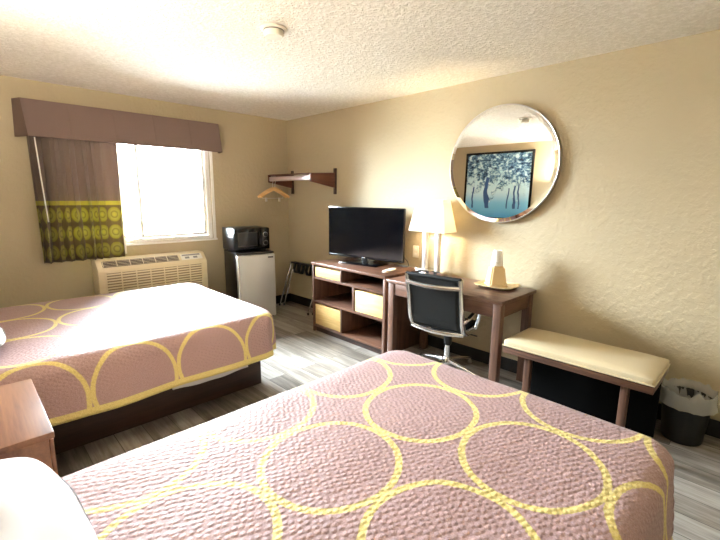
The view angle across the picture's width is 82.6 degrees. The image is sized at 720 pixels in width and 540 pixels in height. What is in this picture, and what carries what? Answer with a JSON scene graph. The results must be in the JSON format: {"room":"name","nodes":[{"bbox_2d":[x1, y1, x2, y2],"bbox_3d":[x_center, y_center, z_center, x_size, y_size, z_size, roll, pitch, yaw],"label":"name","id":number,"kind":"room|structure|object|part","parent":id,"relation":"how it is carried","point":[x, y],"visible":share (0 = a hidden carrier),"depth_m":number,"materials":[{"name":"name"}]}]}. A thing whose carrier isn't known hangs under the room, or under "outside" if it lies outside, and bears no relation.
{"room":"hotel room","nodes":[
{"label":"hotel room","id":0,"kind":"room"},
{"bbox_2d":[0,75,289,307],"bbox_3d":[-2.314,-0.561,4.420,3.600,2.440,0.150,-9,14,-44],"label":"wall","id":1,"kind":"structure","parent":0,"point":[254,148],"depth_m":4.25,"materials":[{"name":"beige paint"}]},
{"bbox_2d":[11,97,222,152],"bbox_3d":[-2.255,-1.401,4.088,1.857,0.318,0.175,-9,14,-44],"label":"valance","id":2,"kind":"object","parent":1,"relation":"attached to","point":[31,117],"visible":1,"depth_m":3.89,"materials":[{"name":"brown fabric"}]},
{"bbox_3d":[-2.884,-1.299,3.482,0.195,0.314,0.024,5,11,22],"label":"panel","id":3,"kind":"part","parent":2,"relation":"part of","materials":[{"name":"brown fabric"}]},
{"bbox_2d":[26,136,126,263],"bbox_3d":[-2.615,-0.765,3.834,0.140,1.355,0.700,10,14,44],"label":"curtain","id":4,"kind":"object","parent":2,"relation":"hanging from","point":[77,184],"visible":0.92,"depth_m":3.83,"materials":[{"name":"fabric"}]},
{"bbox_3d":[-1.619,-1.508,4.704,0.030,0.314,0.183,-5,12,-30],"label":"panel","id":5,"kind":"part","parent":2,"relation":"part of","materials":[{"name":"brown fabric"}]},
{"bbox_2d":[91,250,207,294],"bbox_3d":[-2.193,0.051,4.370,1.070,0.415,0.252,-9,14,-44],"label":"air conditioner","id":6,"kind":"object","parent":1,"relation":"attached to","point":[115,274],"visible":0.88,"depth_m":4.24,"materials":[{"name":"beige plastic"}]},
{"bbox_2d":[101,255,179,267],"bbox_3d":[-2.232,-0.092,4.212,0.730,0.059,0.057,-9,14,-44],"label":"vent","id":7,"kind":"object","parent":6,"relation":"attached to","point":[157,260],"depth_m":4.20,"materials":[{"name":"grey plastic"}]},
{"bbox_2d":[105,262,203,292],"bbox_3d":[-2.111,0.112,4.296,0.950,0.287,0.018,-9,14,-44],"label":"grille","id":8,"kind":"object","parent":6,"relation":"attached to","point":[156,275],"depth_m":4.25,"materials":[{"name":"beige plastic"}]},
{"bbox_3d":[-1.874,-0.152,4.557,0.230,0.057,0.054,-9,14,-44],"label":"control panel","id":9,"kind":"part","parent":6,"relation":"part of","materials":[{"name":"white plastic"}]},
{"bbox_2d":[126,145,217,245],"bbox_3d":[-2.326,-0.865,4.309,1.609,1.191,0.148,-9,14,-44],"label":"window","id":10,"kind":"structure","parent":1,"relation":"in","point":[208,232],"depth_m":4.73,"materials":[{"name":"white plastic"}]},
{"bbox_3d":[-2.607,-0.821,4.100,0.748,1.046,0.030,-9,14,-44],"label":"sash","id":11,"kind":"part","parent":10,"relation":"part of","materials":[{"name":"white plastic"}]},
{"bbox_3d":[-2.293,-0.282,4.377,1.605,0.021,0.040,-9,14,-44],"label":"sill","id":12,"kind":"part","parent":10,"relation":"part of","materials":[{"name":"white plastic"}]},
{"bbox_3d":[-2.291,-0.868,4.267,1.603,1.169,0.014,-9,14,-44],"label":"casing","id":13,"kind":"part","parent":10,"relation":"part of","materials":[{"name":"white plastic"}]},
{"bbox_2d":[276,293,289,303],"bbox_3d":[-2.269,0.595,4.571,3.576,0.112,0.012,-9,14,-44],"label":"baseboard","id":14,"kind":"structure","parent":1,"relation":"attached to","point":[278,297],"depth_m":5.72,"materials":[{"name":"black plastic"}]},
{"bbox_2d":[0,0,719,120],"bbox_3d":[-0.009,-1.373,1.897,3.900,0.100,6.700,-9,14,-44],"label":"ceiling","id":15,"kind":"structure","parent":0,"point":[332,55],"depth_m":2.62,"materials":[{"name":"white paint"}]},
{"bbox_2d":[260,23,286,39],"bbox_3d":[-0.507,-1.393,2.409,0.156,0.052,0.156,-9,14,-44],"label":"smoke detector","id":16,"kind":"object","parent":15,"relation":"attached to","point":[272,31],"visible":1,"depth_m":2.37,"materials":[{"name":"white plastic"}]},
{"bbox_3d":[-0.506,-1.411,2.405,0.156,0.014,0.156,-9,14,-44],"label":"plate","id":17,"kind":"part","parent":16,"relation":"part of","materials":[{"name":"white plastic"}]},
{"bbox_2d":[56,301,719,539],"bbox_3d":[-0.033,1.127,2.350,3.900,0.100,6.700,-9,14,-44],"label":"floor","id":18,"kind":"structure","parent":0,"point":[302,355],"depth_m":2.76,"materials":[{"name":"grey wood"}]},
{"bbox_2d":[0,379,57,474],"bbox_3d":[-1.556,0.887,1.678,0.514,0.582,0.635,-9,14,-44],"label":"nightstand","id":19,"kind":"object","parent":18,"relation":"on","point":[26,430],"visible":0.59,"depth_m":1.60,"materials":[{"name":"brown wood"}]},
{"bbox_3d":[-1.395,0.732,1.806,0.015,0.235,0.570,-9,14,-44],"label":"drawer","id":20,"kind":"part","parent":19,"relation":"part of","materials":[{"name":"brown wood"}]},
{"bbox_2d":[0,283,275,454],"bbox_3d":[-1.885,0.416,3.033,2.044,1.020,1.806,-9,14,-44],"label":"bed","id":21,"kind":"object","parent":18,"relation":"on","point":[101,366],"visible":0.98,"depth_m":2.65,"materials":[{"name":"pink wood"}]},
{"bbox_2d":[0,326,5,345],"bbox_3d":[-2.190,0.360,2.189,0.600,0.193,0.440,10,14,43],"label":"pillow","id":22,"kind":"object","parent":21,"relation":"on","point":[2,332],"visible":1,"depth_m":2.23,"materials":[{"name":"white fabric"}]},
{"bbox_2d":[224,249,275,315],"bbox_3d":[-1.330,0.170,4.974,0.456,0.822,0.493,-7,12,-34],"label":"mini fridge","id":23,"kind":"object","parent":18,"relation":"on","point":[250,274],"visible":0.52,"depth_m":4.78,"materials":[{"name":"silver plastic"}]},
{"bbox_3d":[-1.366,0.216,4.654,0.018,0.725,0.004,-7,12,-34],"label":"edge trim","id":24,"kind":"part","parent":23,"relation":"part of","materials":[{"name":"silver metal"}]},
{"bbox_2d":[222,226,269,251],"bbox_3d":[-1.360,-0.376,4.912,0.446,0.272,0.367,-8,13,-40],"label":"microwave","id":25,"kind":"object","parent":23,"relation":"on","point":[238,238],"visible":1,"depth_m":4.79,"materials":[{"name":"black plastic"}]},
{"bbox_3d":[-1.306,-0.357,4.769,0.336,0.250,0.021,-8,13,-40],"label":"door","id":26,"kind":"part","parent":25,"relation":"part of","materials":[{"name":"black glass"}]},
{"bbox_3d":[-1.301,-0.354,4.758,0.246,0.171,0.003,-8,13,-40],"label":"window trim","id":27,"kind":"part","parent":25,"relation":"part of","materials":[{"name":"black plastic"}]},
{"bbox_3d":[-1.302,-0.354,4.758,0.215,0.145,0.003,-8,13,-40],"label":"glass","id":28,"kind":"part","parent":25,"relation":"part of","materials":[{"name":"black glass"}]},
{"bbox_3d":[-1.137,-0.381,4.912,0.103,0.250,0.020,-8,13,-40],"label":"control panel","id":29,"kind":"part","parent":25,"relation":"part of","materials":[{"name":"black plastic"}]},
{"bbox_2d":[279,261,312,314],"bbox_3d":[-0.767,0.222,5.340,0.222,0.600,0.744,-9,14,-44],"label":"luggage rack","id":30,"kind":"object","parent":18,"relation":"on","point":[299,264],"visible":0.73,"depth_m":5.43,"materials":[{"name":"silver metal"}]},
{"bbox_3d":[-1.011,0.188,5.565,0.193,0.564,0.020,-5,12,-27],"label":"leg","id":31,"kind":"part","parent":30,"relation":"part of","materials":[{"name":"silver metal"}]},
{"bbox_3d":[-0.961,0.187,5.572,0.174,0.564,0.020,-4,11,-25],"label":"leg","id":32,"kind":"part","parent":30,"relation":"part of","materials":[{"name":"silver metal"}]},
{"bbox_2d":[311,257,419,353],"bbox_3d":[0.045,0.330,4.304,0.564,0.772,1.076,-9,14,-44],"label":"dresser","id":33,"kind":"object","parent":18,"relation":"on","point":[350,301],"visible":0.82,"depth_m":4.17,"materials":[{"name":"brown wood"}]},
{"bbox_3d":[-0.182,0.479,4.522,0.460,0.227,0.412,-9,14,-44],"label":"drawer","id":34,"kind":"part","parent":33,"relation":"part of","materials":[{"name":"yellow wood"}]},
{"bbox_3d":[-0.180,0.014,4.441,0.460,0.103,0.404,-9,14,-44],"label":"drawer","id":35,"kind":"part","parent":33,"relation":"part of","materials":[{"name":"yellow wood"}]},
{"bbox_3d":[-0.316,0.274,4.672,0.547,0.744,0.024,-9,14,-44],"label":"panel","id":36,"kind":"part","parent":33,"relation":"part of","materials":[{"name":"brown wood"}]},
{"bbox_2d":[314,292,381,321],"bbox_3d":[0.043,0.370,4.311,0.536,0.022,1.008,-9,14,-44],"label":"shelf","id":37,"kind":"object","parent":33,"relation":"attached to","point":[338,301],"depth_m":4.37,"materials":[{"name":"brown wood"}]},
{"bbox_2d":[314,276,382,294],"bbox_3d":[0.046,0.115,4.265,0.536,0.022,1.008,-9,14,-44],"label":"shelf","id":38,"kind":"object","parent":33,"relation":"attached to","point":[365,284],"depth_m":4.13,"materials":[{"name":"brown wood"}]},
{"bbox_2d":[315,323,381,349],"bbox_3d":[0.041,0.640,4.360,0.536,0.022,1.008,-9,14,-44],"label":"shelf","id":39,"kind":"object","parent":33,"relation":"attached to","point":[368,334],"depth_m":4.23,"materials":[{"name":"brown wood"}]},
{"bbox_2d":[329,206,408,266],"bbox_3d":[0.052,-0.356,4.272,0.982,0.588,0.254,8,13,36],"label":"television","id":40,"kind":"object","parent":33,"relation":"on","point":[366,233],"visible":1,"depth_m":4.24,"materials":[{"name":"black plastic"}]},
{"bbox_3d":[0.242,0.298,4.053,0.460,0.208,0.372,-9,14,-44],"label":"drawer","id":41,"kind":"part","parent":33,"relation":"part of","materials":[{"name":"yellow wood"}]},
{"bbox_2d":[382,268,395,272],"bbox_3d":[0.278,0.002,3.908,0.044,0.018,0.200,7,12,32],"label":"remote control","id":42,"kind":"object","parent":33,"relation":"on","point":[390,269],"visible":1,"depth_m":3.88,"materials":[{"name":"white plastic"}]},
{"bbox_3d":[0.410,0.413,3.945,0.547,0.744,0.030,-9,14,-44],"label":"panel","id":43,"kind":"part","parent":33,"relation":"part of","materials":[{"name":"brown wood"}]},
{"bbox_2d":[62,350,674,539],"bbox_3d":[-0.053,0.752,1.277,2.154,1.020,1.470,-9,14,-44],"label":"bed","id":44,"kind":"object","parent":18,"relation":"on","point":[397,444],"visible":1,"depth_m":1.34,"materials":[{"name":"pink fabric"}]},
{"bbox_2d":[0,457,97,539],"bbox_3d":[-0.816,0.587,0.816,0.660,0.230,0.458,10,14,42],"label":"pillow","id":45,"kind":"object","parent":44,"relation":"on","point":[36,503],"visible":1,"depth_m":0.88,"materials":[{"name":"white fabric"}]},
{"bbox_2d":[405,271,485,376],"bbox_3d":[0.746,0.434,3.445,0.646,0.888,0.655,9,13,39],"label":"desk chair","id":46,"kind":"object","parent":18,"relation":"on","point":[436,302],"visible":0.91,"depth_m":3.23,"materials":[{"name":"leather"}]},
{"bbox_3d":[0.531,0.219,3.517,0.038,0.478,0.521,9,13,39],"label":"rail","id":47,"kind":"part","parent":46,"relation":"part of","materials":[{"name":"metal"}]},
{"bbox_3d":[0.587,0.249,3.222,0.444,0.426,0.116,9,13,39],"label":"backrest","id":48,"kind":"part","parent":46,"relation":"part of","materials":[{"name":"black leather"}]},
{"bbox_3d":[0.742,0.438,3.447,0.444,0.050,0.404,9,13,39],"label":"seat","id":49,"kind":"part","parent":46,"relation":"part of","materials":[{"name":"black leather"}]},
{"bbox_3d":[0.887,0.275,3.225,0.038,0.478,0.521,9,13,39],"label":"rail","id":50,"kind":"part","parent":46,"relation":"part of","materials":[{"name":"metal"}]},
{"bbox_3d":[0.869,0.395,3.175,0.066,0.190,0.239,9,13,39],"label":"armrest","id":51,"kind":"part","parent":46,"relation":"part of","materials":[{"name":"metal"}]},
{"bbox_2d":[386,275,536,382],"bbox_3d":[0.808,0.492,3.480,0.570,0.762,1.080,-9,14,-44],"label":"desk","id":52,"kind":"object","parent":18,"relation":"on","point":[496,304],"visible":0.71,"depth_m":3.11,"materials":[{"name":"brown wood"}]},
{"bbox_3d":[0.290,0.468,3.663,0.060,0.734,0.060,-9,14,-44],"label":"leg","id":53,"kind":"part","parent":52,"relation":"part of","materials":[{"name":"brown wood"}]},
{"bbox_3d":[0.632,0.411,3.995,0.060,0.734,0.060,-9,14,-44],"label":"leg","id":54,"kind":"part","parent":52,"relation":"part of","materials":[{"name":"brown wood"}]},
{"bbox_2d":[408,200,456,275],"bbox_3d":[0.666,-0.303,3.795,0.196,0.685,0.400,-9,14,-44],"label":"table lamp","id":55,"kind":"object","parent":52,"relation":"on","point":[433,216],"visible":0.98,"depth_m":3.73,"materials":[{"name":"silver metal"}]},
{"bbox_3d":[0.668,-0.498,3.760,0.196,0.289,0.400,-9,14,-44],"label":"lamp shade","id":56,"kind":"part","parent":55,"relation":"part of","materials":[{"name":"white fabric"}]},
{"bbox_3d":[0.983,0.600,2.969,0.060,0.734,0.060,-9,14,-44],"label":"leg","id":57,"kind":"part","parent":52,"relation":"part of","materials":[{"name":"brown wood"}]},
{"bbox_2d":[474,279,521,290],"bbox_3d":[1.112,0.123,3.320,0.280,0.024,0.315,-9,14,-44],"label":"serving tray","id":58,"kind":"object","parent":52,"relation":"on","point":[510,285],"visible":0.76,"depth_m":3.29,"materials":[{"name":"beige plastic"}]},
{"bbox_2d":[484,266,507,287],"bbox_3d":[1.100,0.046,3.311,0.148,0.164,0.148,0,10,0],"label":"ice bucket","id":59,"kind":"object","parent":58,"relation":"on","point":[496,276],"visible":0.93,"depth_m":3.25,"materials":[{"name":"beige plastic"}]},
{"bbox_3d":[1.326,0.544,3.301,0.060,0.734,0.060,-9,14,-44],"label":"leg","id":60,"kind":"part","parent":52,"relation":"part of","materials":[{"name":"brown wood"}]},
{"bbox_2d":[502,328,669,437],"bbox_3d":[1.451,0.758,2.728,0.451,0.519,0.885,-9,14,-44],"label":"bench","id":61,"kind":"object","parent":18,"relation":"on","point":[618,386],"visible":0.98,"depth_m":2.66,"materials":[{"name":"beige leather"}]},
{"bbox_3d":[1.143,0.792,2.816,0.042,0.415,0.042,-9,14,-44],"label":"leg","id":62,"kind":"part","parent":61,"relation":"part of","materials":[{"name":"brown wood"}]},
{"bbox_3d":[1.453,0.583,2.696,0.433,0.042,0.874,-9,14,-44],"label":"frame","id":63,"kind":"part","parent":61,"relation":"part of","materials":[{"name":"brown wood"}]},
{"bbox_2d":[504,328,668,386],"bbox_3d":[1.454,0.531,2.688,0.440,0.060,0.874,-9,14,-44],"label":"cushion","id":64,"kind":"object","parent":61,"relation":"on","point":[630,367],"depth_m":2.56,"materials":[{"name":"beige leather"}]},
{"bbox_3d":[1.546,0.791,2.829,0.015,0.412,0.844,-9,14,-44],"label":"panel","id":65,"kind":"part","parent":61,"relation":"part of","materials":[{"name":"black"}]},
{"bbox_3d":[1.542,0.868,2.417,0.042,0.415,0.042,-9,14,-44],"label":"leg","id":66,"kind":"part","parent":61,"relation":"part of","materials":[{"name":"brown wood"}]},
{"bbox_2d":[660,385,715,446],"bbox_3d":[2.022,0.877,2.553,0.311,0.358,0.311,-9,14,-44],"label":"waste bin","id":67,"kind":"object","parent":18,"relation":"on","point":[686,412],"visible":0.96,"depth_m":2.49,"materials":[{"name":"black plastic"}]},
{"bbox_2d":[287,29,719,420],"bbox_3d":[1.317,-0.344,3.418,0.150,2.440,6.700,-9,14,-44],"label":"wall","id":68,"kind":"structure","parent":0,"point":[623,249],"depth_m":2.95,"materials":[{"name":"beige paint"}]},
{"bbox_2d":[268,168,336,193],"bbox_3d":[-0.725,-1.083,5.017,0.382,0.300,0.900,-9,14,-44],"label":"clothes rack","id":69,"kind":"object","parent":68,"relation":"attached to","point":[327,179],"visible":1,"depth_m":4.81,"materials":[{"name":"brown wood"}]},
{"bbox_2d":[258,176,286,201],"bbox_3d":[-1.103,-1.024,5.171,0.030,0.317,0.445,10,14,42],"label":"hanger","id":70,"kind":"object","parent":69,"relation":"hanging from","point":[271,176],"visible":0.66,"depth_m":5.16,"materials":[{"name":"brown wood"}]},
{"bbox_2d":[260,176,289,197],"bbox_3d":[-1.064,-1.038,5.128,0.030,0.274,0.445,10,14,42],"label":"hanger","id":71,"kind":"object","parent":69,"relation":"hanging from","point":[273,188],"visible":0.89,"depth_m":5.11,"materials":[{"name":"brown wood"}]},
{"bbox_3d":[-0.846,-1.094,4.893,0.025,0.057,0.836,-9,14,-44],"label":"hanging rail","id":72,"kind":"part","parent":69,"relation":"part of","materials":[{"name":"silver metal"}]},
{"bbox_3d":[-0.897,-1.162,5.443,0.020,0.300,0.040,-9,14,-44],"label":"wall plate","id":73,"kind":"part","parent":69,"relation":"part of","materials":[{"name":"brown wood"}]},
{"bbox_3d":[-0.294,-1.047,4.840,0.020,0.300,0.040,-9,14,-44],"label":"wall plate","id":74,"kind":"part","parent":69,"relation":"part of","materials":[{"name":"brown wood"}]},
{"bbox_2d":[413,245,418,257],"bbox_3d":[0.559,-0.185,4.114,0.008,0.120,0.072,-9,14,-44],"label":"wall outlet","id":75,"kind":"object","parent":68,"relation":"attached to","point":[415,248],"visible":1,"depth_m":4.11,"materials":[{"name":"white plastic"}]},
{"bbox_2d":[290,293,719,438],"bbox_3d":[1.249,0.810,3.570,0.012,0.112,6.400,-9,14,-44],"label":"baseboard","id":76,"kind":"structure","parent":68,"relation":"attached to","point":[713,428],"depth_m":3.74,"materials":[{"name":"black plastic"}]},
{"bbox_2d":[450,104,560,222],"bbox_3d":[1.144,-0.858,3.350,0.940,0.940,0.028,11,13,44],"label":"round mirror","id":77,"kind":"object","parent":68,"relation":"attached to","point":[505,163],"visible":1,"depth_m":3.30,"materials":[{"name":"silver mirror"}]},
{"bbox_3d":[1.102,-0.097,3.285,0.094,0.094,0.094,-9,14,-44],"label":"foam cup","id":78,"kind":"object","parent":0,"visible":0},
{"bbox_2d":[491,250,502,262],"bbox_3d":[1.102,-0.112,3.283,0.094,0.094,0.094,-9,14,-44],"label":"foam cup","id":79,"kind":"object","parent":78,"relation":"on","point":[497,257],"visible":1,"depth_m":3.25,"materials":[{"name":"white plastic"}]},
{"label":"outside","id":80,"kind":"structure","parent":0,"visible":0},
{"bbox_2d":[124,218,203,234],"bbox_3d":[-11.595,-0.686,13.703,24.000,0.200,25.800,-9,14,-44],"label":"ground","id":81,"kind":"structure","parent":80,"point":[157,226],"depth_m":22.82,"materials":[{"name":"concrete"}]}
]}

